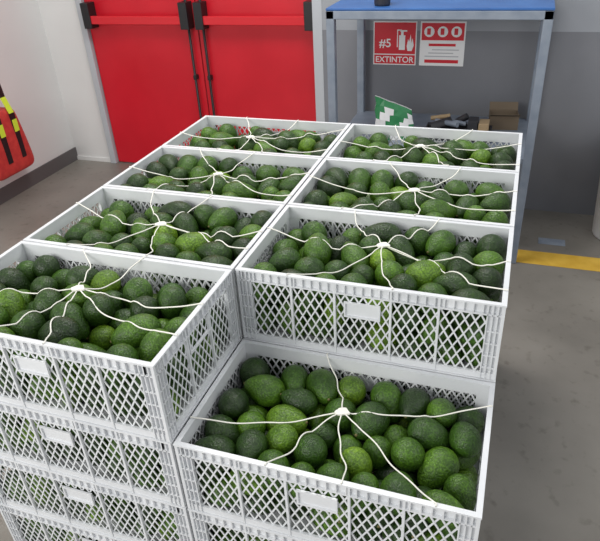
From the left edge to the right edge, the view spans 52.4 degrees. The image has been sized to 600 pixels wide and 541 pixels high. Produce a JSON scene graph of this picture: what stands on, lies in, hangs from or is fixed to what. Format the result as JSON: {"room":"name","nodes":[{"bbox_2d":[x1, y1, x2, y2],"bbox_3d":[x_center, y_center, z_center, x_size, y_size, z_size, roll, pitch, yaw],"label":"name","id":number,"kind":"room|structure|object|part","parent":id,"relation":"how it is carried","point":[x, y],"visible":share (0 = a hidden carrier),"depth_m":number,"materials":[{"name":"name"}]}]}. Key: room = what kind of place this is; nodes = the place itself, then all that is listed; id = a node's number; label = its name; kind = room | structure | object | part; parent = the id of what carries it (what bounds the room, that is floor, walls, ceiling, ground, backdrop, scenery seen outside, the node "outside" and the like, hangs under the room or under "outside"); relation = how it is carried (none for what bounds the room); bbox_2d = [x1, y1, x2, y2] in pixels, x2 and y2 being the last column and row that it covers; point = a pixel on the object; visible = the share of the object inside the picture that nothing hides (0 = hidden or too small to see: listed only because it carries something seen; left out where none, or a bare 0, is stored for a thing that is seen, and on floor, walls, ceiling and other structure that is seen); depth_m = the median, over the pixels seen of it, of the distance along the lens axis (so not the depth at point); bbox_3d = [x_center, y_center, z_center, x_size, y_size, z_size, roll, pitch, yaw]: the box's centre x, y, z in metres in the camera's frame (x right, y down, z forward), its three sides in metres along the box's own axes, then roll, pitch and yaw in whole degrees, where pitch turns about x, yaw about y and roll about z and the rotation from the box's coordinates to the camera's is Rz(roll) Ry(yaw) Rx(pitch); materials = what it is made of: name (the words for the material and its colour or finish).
{"room":"warehouse","nodes":[
{"label":"warehouse","id":0,"kind":"room"},
{"bbox_2d":[0,0,73,187],"bbox_3d":[-2.903,-0.667,1.779,0.100,3.000,6.230,8,33,17],"label":"wall","id":1,"kind":"structure","parent":0,"point":[29,84],"depth_m":4.38,"materials":[{"name":"white paint"}]},
{"bbox_2d":[0,85,33,180],"bbox_3d":[-2.018,-1.167,3.887,0.181,1.153,0.371,8,33,17],"label":"bag","id":2,"kind":"object","parent":1,"relation":"hanging from","point":[16,154],"visible":1,"depth_m":4.05,"materials":[{"name":"red fabric"}]},
{"bbox_2d":[0,147,77,204],"bbox_3d":[-2.792,0.602,2.475,0.012,0.100,6.130,8,33,17],"label":"baseboard","id":3,"kind":"structure","parent":1,"relation":"attached to","point":[35,176],"depth_m":4.53,"materials":[{"name":"grey paint"}]},
{"bbox_2d":[0,160,599,540],"bbox_3d":[0.367,1.082,1.571,6.850,0.100,6.230,8,33,17],"label":"floor","id":4,"kind":"structure","parent":0,"point":[542,483],"depth_m":2.47,"materials":[{"name":"concrete"}]},
{"bbox_2d":[326,0,554,263],"bbox_3d":[0.735,-0.799,3.313,1.015,1.262,0.640,8,33,17],"label":"workbench","id":5,"kind":"object","parent":4,"relation":"on","point":[359,10],"visible":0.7,"depth_m":2.87,"materials":[{"name":"blue paint"}]},
{"bbox_2d":[374,0,389,6],"bbox_3d":[0.382,-1.338,2.814,0.076,0.210,0.076,8,33,17],"label":"bottle","id":6,"kind":"object","parent":5,"relation":"on","point":[380,3],"visible":1,"depth_m":2.83,"materials":[{"name":"grey plastic"}]},
{"bbox_2d":[375,95,413,139],"bbox_3d":[0.505,-0.816,3.232,0.218,0.226,0.100,1,32,8],"label":"sign","id":7,"kind":"object","parent":5,"relation":"on","point":[387,112],"visible":0.65,"depth_m":3.20,"materials":[{"name":"green plastic"}]},
{"bbox_2d":[425,113,491,142],"bbox_3d":[0.836,-0.764,3.220,0.340,0.115,0.160,8,33,17],"label":"tools","id":8,"kind":"object","parent":5,"relation":"on","point":[444,121],"visible":0.64,"depth_m":3.21,"materials":[{"name":"black plastic"}]},
{"bbox_2d":[488,102,519,129],"bbox_3d":[1.107,-0.835,3.312,0.150,0.113,0.180,4,32,13],"label":"cardboard box","id":9,"kind":"object","parent":5,"relation":"on","point":[502,115],"visible":0.82,"depth_m":3.30,"materials":[{"name":"brown cardboard"}]},
{"bbox_2d":[538,237,564,245],"bbox_3d":[1.408,-0.161,3.409,0.140,0.005,0.070,8,33,17],"label":"plate","id":10,"kind":"object","parent":4,"relation":"on","point":[547,241],"visible":1,"depth_m":3.41,"materials":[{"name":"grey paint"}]},
{"bbox_2d":[516,249,599,271],"bbox_3d":[2.667,0.118,2.829,3.500,0.002,0.140,8,33,17],"label":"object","id":11,"kind":"structure","parent":4,"relation":"on","point":[523,256],"depth_m":3.24,"materials":[{"name":"yellow paint"}]},
{"bbox_2d":[592,179,599,239],"bbox_3d":[1.780,-0.427,3.303,0.350,0.530,0.350,8,33,17],"label":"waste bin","id":12,"kind":"object","parent":4,"relation":"on","point":[596,222],"visible":1,"depth_m":3.38,"materials":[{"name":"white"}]},
{"bbox_3d":[-0.448,0.812,1.806,0.595,0.198,0.351,8,33,17],"label":"plastic crate","id":13,"kind":"object","parent":4,"relation":"on","visible":0},
{"bbox_2d":[0,503,126,540],"bbox_3d":[-0.458,0.643,1.703,0.595,0.198,0.351,8,33,17],"label":"plastic crate","id":14,"kind":"object","parent":13,"relation":"on","point":[10,514],"visible":0.21,"depth_m":1.59,"materials":[{"name":"white plastic"}]},
{"bbox_2d":[21,518,97,540],"bbox_3d":[-0.458,0.646,1.704,0.578,0.192,0.337,8,33,17],"label":"avocados","id":15,"kind":"object","parent":14,"relation":"in","point":[32,521],"visible":0.02,"depth_m":1.66,"materials":[{"name":"green food"}]},
{"bbox_2d":[0,456,211,540],"bbox_3d":[-0.468,0.473,1.599,0.595,0.198,0.351,8,33,17],"label":"plastic crate","id":16,"kind":"object","parent":14,"relation":"on","point":[108,526],"visible":0.28,"depth_m":1.45,"materials":[{"name":"white plastic"}]},
{"bbox_2d":[2,466,178,540],"bbox_3d":[-0.468,0.473,1.600,0.578,0.197,0.335,8,33,17],"label":"avocados","id":17,"kind":"object","parent":16,"relation":"in","point":[11,471],"visible":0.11,"depth_m":1.47,"materials":[{"name":"green food"}]},
{"bbox_2d":[0,339,241,506],"bbox_3d":[-0.478,0.303,1.496,0.595,0.198,0.351,8,33,17],"label":"plastic crate","id":18,"kind":"object","parent":16,"relation":"on","point":[174,493],"visible":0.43,"depth_m":1.34,"materials":[{"name":"white plastic"}]},
{"bbox_2d":[0,385,233,488],"bbox_3d":[-0.477,0.303,1.496,0.579,0.198,0.336,8,33,17],"label":"avocados","id":19,"kind":"object","parent":18,"relation":"in","point":[138,448],"visible":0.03,"depth_m":1.36,"materials":[{"name":"green food"}]},
{"bbox_2d":[0,241,239,441],"bbox_3d":[-0.488,0.132,1.392,0.595,0.202,0.351,8,33,17],"label":"plastic crate","id":20,"kind":"object","parent":18,"relation":"on","point":[163,423],"visible":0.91,"depth_m":1.27,"materials":[{"name":"white plastic"}]},
{"bbox_3d":[-0.493,0.059,1.347,0.594,0.030,0.350,8,33,17],"label":"elastic cord","id":21,"kind":"part","parent":20,"relation":"part of","materials":[{"name":"white plastic"}]},
{"bbox_2d":[0,255,227,417],"bbox_3d":[-0.488,0.136,1.395,0.578,0.192,0.337,8,33,17],"label":"avocados","id":22,"kind":"object","parent":20,"relation":"in","point":[82,326],"visible":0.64,"depth_m":1.33,"materials":[{"name":"green food"}]},
{"bbox_3d":[-0.333,0.632,2.091,0.595,0.198,0.351,8,33,17],"label":"plastic crate","id":23,"kind":"object","parent":4,"relation":"on","visible":0},
{"bbox_3d":[-0.343,0.463,1.987,0.595,0.198,0.351,8,33,17],"label":"plastic crate","id":24,"kind":"object","parent":23,"relation":"on","visible":0},
{"bbox_3d":[-0.354,0.293,1.884,0.595,0.198,0.351,8,33,17],"label":"plastic crate","id":25,"kind":"object","parent":24,"relation":"on","visible":0},
{"bbox_3d":[-0.364,0.123,1.781,0.595,0.198,0.351,8,33,17],"label":"plastic crate","id":26,"kind":"object","parent":25,"relation":"on","visible":0},
{"bbox_2d":[23,186,284,336],"bbox_3d":[-0.374,-0.048,1.676,0.595,0.202,0.351,8,33,17],"label":"plastic crate","id":27,"kind":"object","parent":26,"relation":"on","point":[104,196],"visible":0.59,"depth_m":1.70,"materials":[{"name":"white plastic"}]},
{"bbox_2d":[45,200,272,308],"bbox_3d":[-0.373,-0.046,1.677,0.578,0.197,0.335,8,33,17],"label":"avocados","id":28,"kind":"object","parent":27,"relation":"in","point":[192,245],"visible":0.45,"depth_m":1.64,"materials":[{"name":"green food"}]},
{"bbox_3d":[-0.378,-0.120,1.632,0.594,0.033,0.350,8,33,17],"label":"elastic cord","id":29,"kind":"part","parent":27,"relation":"part of","materials":[{"name":"white plastic"}]},
{"bbox_3d":[-0.219,0.452,2.375,0.595,0.198,0.351,8,33,17],"label":"plastic crate","id":30,"kind":"object","parent":4,"relation":"on","visible":0},
{"bbox_3d":[-0.229,0.283,2.272,0.595,0.198,0.351,8,33,17],"label":"plastic crate","id":31,"kind":"object","parent":30,"relation":"on","visible":0},
{"bbox_3d":[-0.239,0.113,2.168,0.595,0.198,0.351,8,33,17],"label":"plastic crate","id":32,"kind":"object","parent":31,"relation":"on","visible":0},
{"bbox_3d":[-0.249,-0.057,2.065,0.595,0.198,0.351,8,33,17],"label":"plastic crate","id":33,"kind":"object","parent":32,"relation":"on","visible":0},
{"bbox_2d":[103,146,322,217],"bbox_3d":[-0.260,-0.228,1.961,0.595,0.202,0.351,8,33,17],"label":"plastic crate","id":34,"kind":"object","parent":33,"relation":"on","point":[141,165],"visible":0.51,"depth_m":2.00,"materials":[{"name":"white plastic"}]},
{"bbox_2d":[120,154,305,219],"bbox_3d":[-0.260,-0.227,1.962,0.579,0.198,0.336,8,33,17],"label":"avocados","id":35,"kind":"object","parent":34,"relation":"in","point":[188,166],"visible":0.31,"depth_m":1.92,"materials":[{"name":"green food"}]},
{"bbox_3d":[-0.264,-0.299,1.917,0.594,0.034,0.350,8,33,17],"label":"elastic cord","id":36,"kind":"part","parent":34,"relation":"part of","materials":[{"name":"white plastic"}]},
{"bbox_3d":[-0.104,0.272,2.660,0.595,0.198,0.351,8,33,17],"label":"plastic crate","id":37,"kind":"object","parent":4,"relation":"on","visible":0},
{"bbox_3d":[-0.115,0.103,2.556,0.595,0.198,0.351,8,33,17],"label":"plastic crate","id":38,"kind":"object","parent":37,"relation":"on","visible":0},
{"bbox_3d":[-0.125,-0.067,2.453,0.595,0.198,0.351,8,33,17],"label":"plastic crate","id":39,"kind":"object","parent":38,"relation":"on","visible":0},
{"bbox_3d":[-0.135,-0.237,2.350,0.595,0.198,0.351,8,33,17],"label":"plastic crate","id":40,"kind":"object","parent":39,"relation":"on","visible":0},
{"bbox_2d":[161,115,350,179],"bbox_3d":[-0.145,-0.408,2.245,0.595,0.202,0.351,8,33,17],"label":"plastic crate","id":41,"kind":"object","parent":40,"relation":"on","point":[206,121],"visible":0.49,"depth_m":2.29,"materials":[{"name":"white plastic"}]},
{"bbox_3d":[-0.149,-0.482,2.200,0.594,0.029,0.350,8,33,17],"label":"elastic cord","id":42,"kind":"part","parent":41,"relation":"part of","materials":[{"name":"white plastic"}]},
{"bbox_2d":[188,123,342,176],"bbox_3d":[-0.145,-0.403,2.248,0.578,0.192,0.337,8,33,17],"label":"avocados","id":43,"kind":"object","parent":41,"relation":"in","point":[309,142],"visible":0.2,"depth_m":2.21,"materials":[{"name":"green food"}]},
{"bbox_3d":[0.120,0.888,1.626,0.595,0.198,0.351,8,33,17],"label":"plastic crate","id":44,"kind":"object","parent":4,"relation":"on","visible":0},
{"bbox_3d":[0.109,0.719,1.523,0.595,0.198,0.351,8,33,17],"label":"plastic crate","id":45,"kind":"object","parent":44,"relation":"on","visible":0},
{"bbox_2d":[187,508,308,540],"bbox_3d":[0.099,0.549,1.419,0.595,0.198,0.351,8,33,17],"label":"plastic crate","id":46,"kind":"object","parent":45,"relation":"on","point":[199,520],"visible":0.12,"depth_m":1.31,"materials":[{"name":"white plastic"}]},
{"bbox_2d":[207,523,270,540],"bbox_3d":[0.099,0.549,1.420,0.578,0.197,0.335,8,33,17],"label":"avocados","id":47,"kind":"object","parent":46,"relation":"in","point":[223,529],"visible":0.02,"depth_m":1.39,"materials":[{"name":"green food"}]},
{"bbox_2d":[173,339,494,540],"bbox_3d":[0.089,0.378,1.315,0.595,0.202,0.351,8,33,17],"label":"plastic crate","id":48,"kind":"object","parent":46,"relation":"on","point":[469,521],"visible":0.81,"depth_m":1.23,"materials":[{"name":"white plastic"}]},
{"bbox_2d":[194,357,484,540],"bbox_3d":[0.088,0.385,1.319,0.582,0.185,0.338,8,33,17],"label":"avocados","id":49,"kind":"object","parent":48,"relation":"in","point":[442,452],"visible":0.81,"depth_m":1.26,"materials":[{"name":"green food"}]},
{"bbox_3d":[0.234,0.708,1.910,0.595,0.198,0.351,8,33,17],"label":"plastic crate","id":50,"kind":"object","parent":4,"relation":"on","visible":0},
{"bbox_3d":[0.224,0.539,1.807,0.595,0.198,0.351,8,33,17],"label":"plastic crate","id":51,"kind":"object","parent":50,"relation":"on","visible":0},
{"bbox_3d":[0.214,0.369,1.704,0.595,0.198,0.351,8,33,17],"label":"plastic crate","id":52,"kind":"object","parent":51,"relation":"on","visible":0},
{"bbox_2d":[243,337,495,407],"bbox_3d":[0.204,0.199,1.601,0.595,0.198,0.351,8,33,17],"label":"plastic crate","id":53,"kind":"object","parent":52,"relation":"on","point":[245,338],"visible":0.06,"depth_m":1.41,"materials":[{"name":"white plastic"}]},
{"bbox_2d":[261,356,475,407],"bbox_3d":[0.204,0.202,1.603,0.578,0.192,0.337,8,33,17],"label":"avocados","id":54,"kind":"object","parent":53,"relation":"in","point":[271,362],"visible":0.02,"depth_m":1.49,"materials":[{"name":"green food"}]},
{"bbox_2d":[235,205,513,380],"bbox_3d":[0.193,0.028,1.496,0.595,0.202,0.351,8,33,17],"label":"plastic crate","id":55,"kind":"object","parent":53,"relation":"on","point":[288,219],"visible":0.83,"depth_m":1.38,"materials":[{"name":"white plastic"}]},
{"bbox_2d":[253,221,506,366],"bbox_3d":[0.194,0.030,1.497,0.578,0.197,0.335,8,33,17],"label":"avocados","id":56,"kind":"object","parent":55,"relation":"in","point":[289,255],"visible":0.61,"depth_m":1.42,"materials":[{"name":"green food"}]},
{"bbox_3d":[0.189,-0.042,1.454,0.594,0.038,0.350,8,33,17],"label":"elastic cord","id":57,"kind":"part","parent":55,"relation":"part of","materials":[{"name":"white plastic"}]},
{"bbox_3d":[0.348,0.528,2.195,0.595,0.198,0.351,8,33,17],"label":"plastic crate","id":58,"kind":"object","parent":4,"relation":"on","visible":0},
{"bbox_3d":[0.338,0.358,2.092,0.595,0.198,0.351,8,33,17],"label":"plastic crate","id":59,"kind":"object","parent":58,"relation":"on","visible":0},
{"bbox_3d":[0.328,0.189,1.988,0.595,0.198,0.351,8,33,17],"label":"plastic crate","id":60,"kind":"object","parent":59,"relation":"on","visible":0},
{"bbox_3d":[0.318,0.019,1.885,0.595,0.198,0.351,8,33,17],"label":"plastic crate","id":61,"kind":"object","parent":60,"relation":"on","visible":0},
{"bbox_2d":[287,158,518,257],"bbox_3d":[0.308,-0.152,1.781,0.595,0.202,0.351,8,33,17],"label":"plastic crate","id":62,"kind":"object","parent":61,"relation":"on","point":[510,179],"visible":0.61,"depth_m":1.81,"materials":[{"name":"white plastic"}]},
{"bbox_2d":[302,167,510,256],"bbox_3d":[0.307,-0.151,1.782,0.579,0.198,0.336,8,33,17],"label":"avocados","id":63,"kind":"object","parent":62,"relation":"in","point":[359,179],"visible":0.36,"depth_m":1.74,"materials":[{"name":"green food"}]},
{"bbox_3d":[0.303,-0.226,1.736,0.594,0.030,0.350,8,33,17],"label":"elastic cord","id":64,"kind":"part","parent":62,"relation":"part of","materials":[{"name":"white plastic"}]},
{"bbox_3d":[0.463,0.348,2.479,0.595,0.198,0.351,8,33,17],"label":"plastic crate","id":65,"kind":"object","parent":4,"relation":"on","visible":0},
{"bbox_3d":[0.453,0.178,2.376,0.595,0.198,0.351,8,33,17],"label":"plastic crate","id":66,"kind":"object","parent":65,"relation":"on","visible":0},
{"bbox_3d":[0.443,0.009,2.273,0.595,0.198,0.351,8,33,17],"label":"plastic crate","id":67,"kind":"object","parent":66,"relation":"on","visible":0},
{"bbox_3d":[0.432,-0.161,2.169,0.595,0.198,0.351,8,33,17],"label":"plastic crate","id":68,"kind":"object","parent":67,"relation":"on","visible":0},
{"bbox_2d":[325,123,522,192],"bbox_3d":[0.422,-0.332,2.065,0.595,0.202,0.351,8,33,17],"label":"plastic crate","id":69,"kind":"object","parent":68,"relation":"on","point":[355,130],"visible":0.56,"depth_m":2.11,"materials":[{"name":"white plastic"}]},
{"bbox_2d":[343,132,516,192],"bbox_3d":[0.423,-0.327,2.067,0.578,0.192,0.337,8,33,17],"label":"avocados","id":70,"kind":"object","parent":69,"relation":"in","point":[504,155],"visible":0.28,"depth_m":2.02,"materials":[{"name":"green food"}]},
{"bbox_3d":[0.418,-0.405,2.021,0.594,0.032,0.350,8,33,17],"label":"elastic cord","id":71,"kind":"part","parent":69,"relation":"part of","materials":[{"name":"white plastic"}]},
{"bbox_2d":[37,0,599,214],"bbox_3d":[1.292,-1.740,3.131,6.750,3.000,0.280,8,33,17],"label":"wall","id":72,"kind":"structure","parent":0,"point":[498,66],"depth_m":3.54,"materials":[{"name":"white paint"}]},
{"bbox_2d":[77,155,110,161],"bbox_3d":[-1.645,-0.895,4.889,0.328,0.030,0.012,8,33,17],"label":"baseboard","id":73,"kind":"structure","parent":72,"relation":"attached to","point":[90,158],"depth_m":4.88,"materials":[{"name":"white paint"}]},
{"bbox_2d":[79,0,209,162],"bbox_3d":[-1.093,-1.693,4.145,0.852,2.092,0.130,8,33,17],"label":"door","id":74,"kind":"structure","parent":72,"relation":"in","point":[149,57],"depth_m":4.32,"materials":[{"name":"red paint"}]},
{"bbox_2d":[75,0,324,162],"bbox_3d":[-0.691,-1.641,3.979,1.835,2.150,0.260,8,33,17],"label":"door frame","id":75,"kind":"structure","parent":72,"relation":"attached to","point":[316,4],"depth_m":4.25,"materials":[{"name":"grey paint"}]},
{"bbox_2d":[192,0,315,135],"bbox_3d":[-0.281,-1.584,3.887,0.850,2.092,0.130,8,33,17],"label":"door","id":76,"kind":"structure","parent":72,"relation":"in","point":[258,55],"depth_m":4.02,"materials":[{"name":"red paint"}]},
{"bbox_2d":[373,21,417,64],"bbox_3d":[0.548,-1.313,3.522,0.250,0.240,0.005,8,33,17],"label":"fire extinguisher sign","id":77,"kind":"object","parent":72,"relation":"attached to","point":[394,43],"visible":1,"depth_m":3.52,"materials":[{"name":"red"}]},
{"bbox_2d":[419,21,466,65],"bbox_3d":[0.803,-1.278,3.441,0.250,0.240,0.006,8,33,17],"label":"sign","id":78,"kind":"object","parent":72,"relation":"attached to","point":[442,43],"visible":1,"depth_m":3.44,"materials":[{"name":"white"}]}
]}

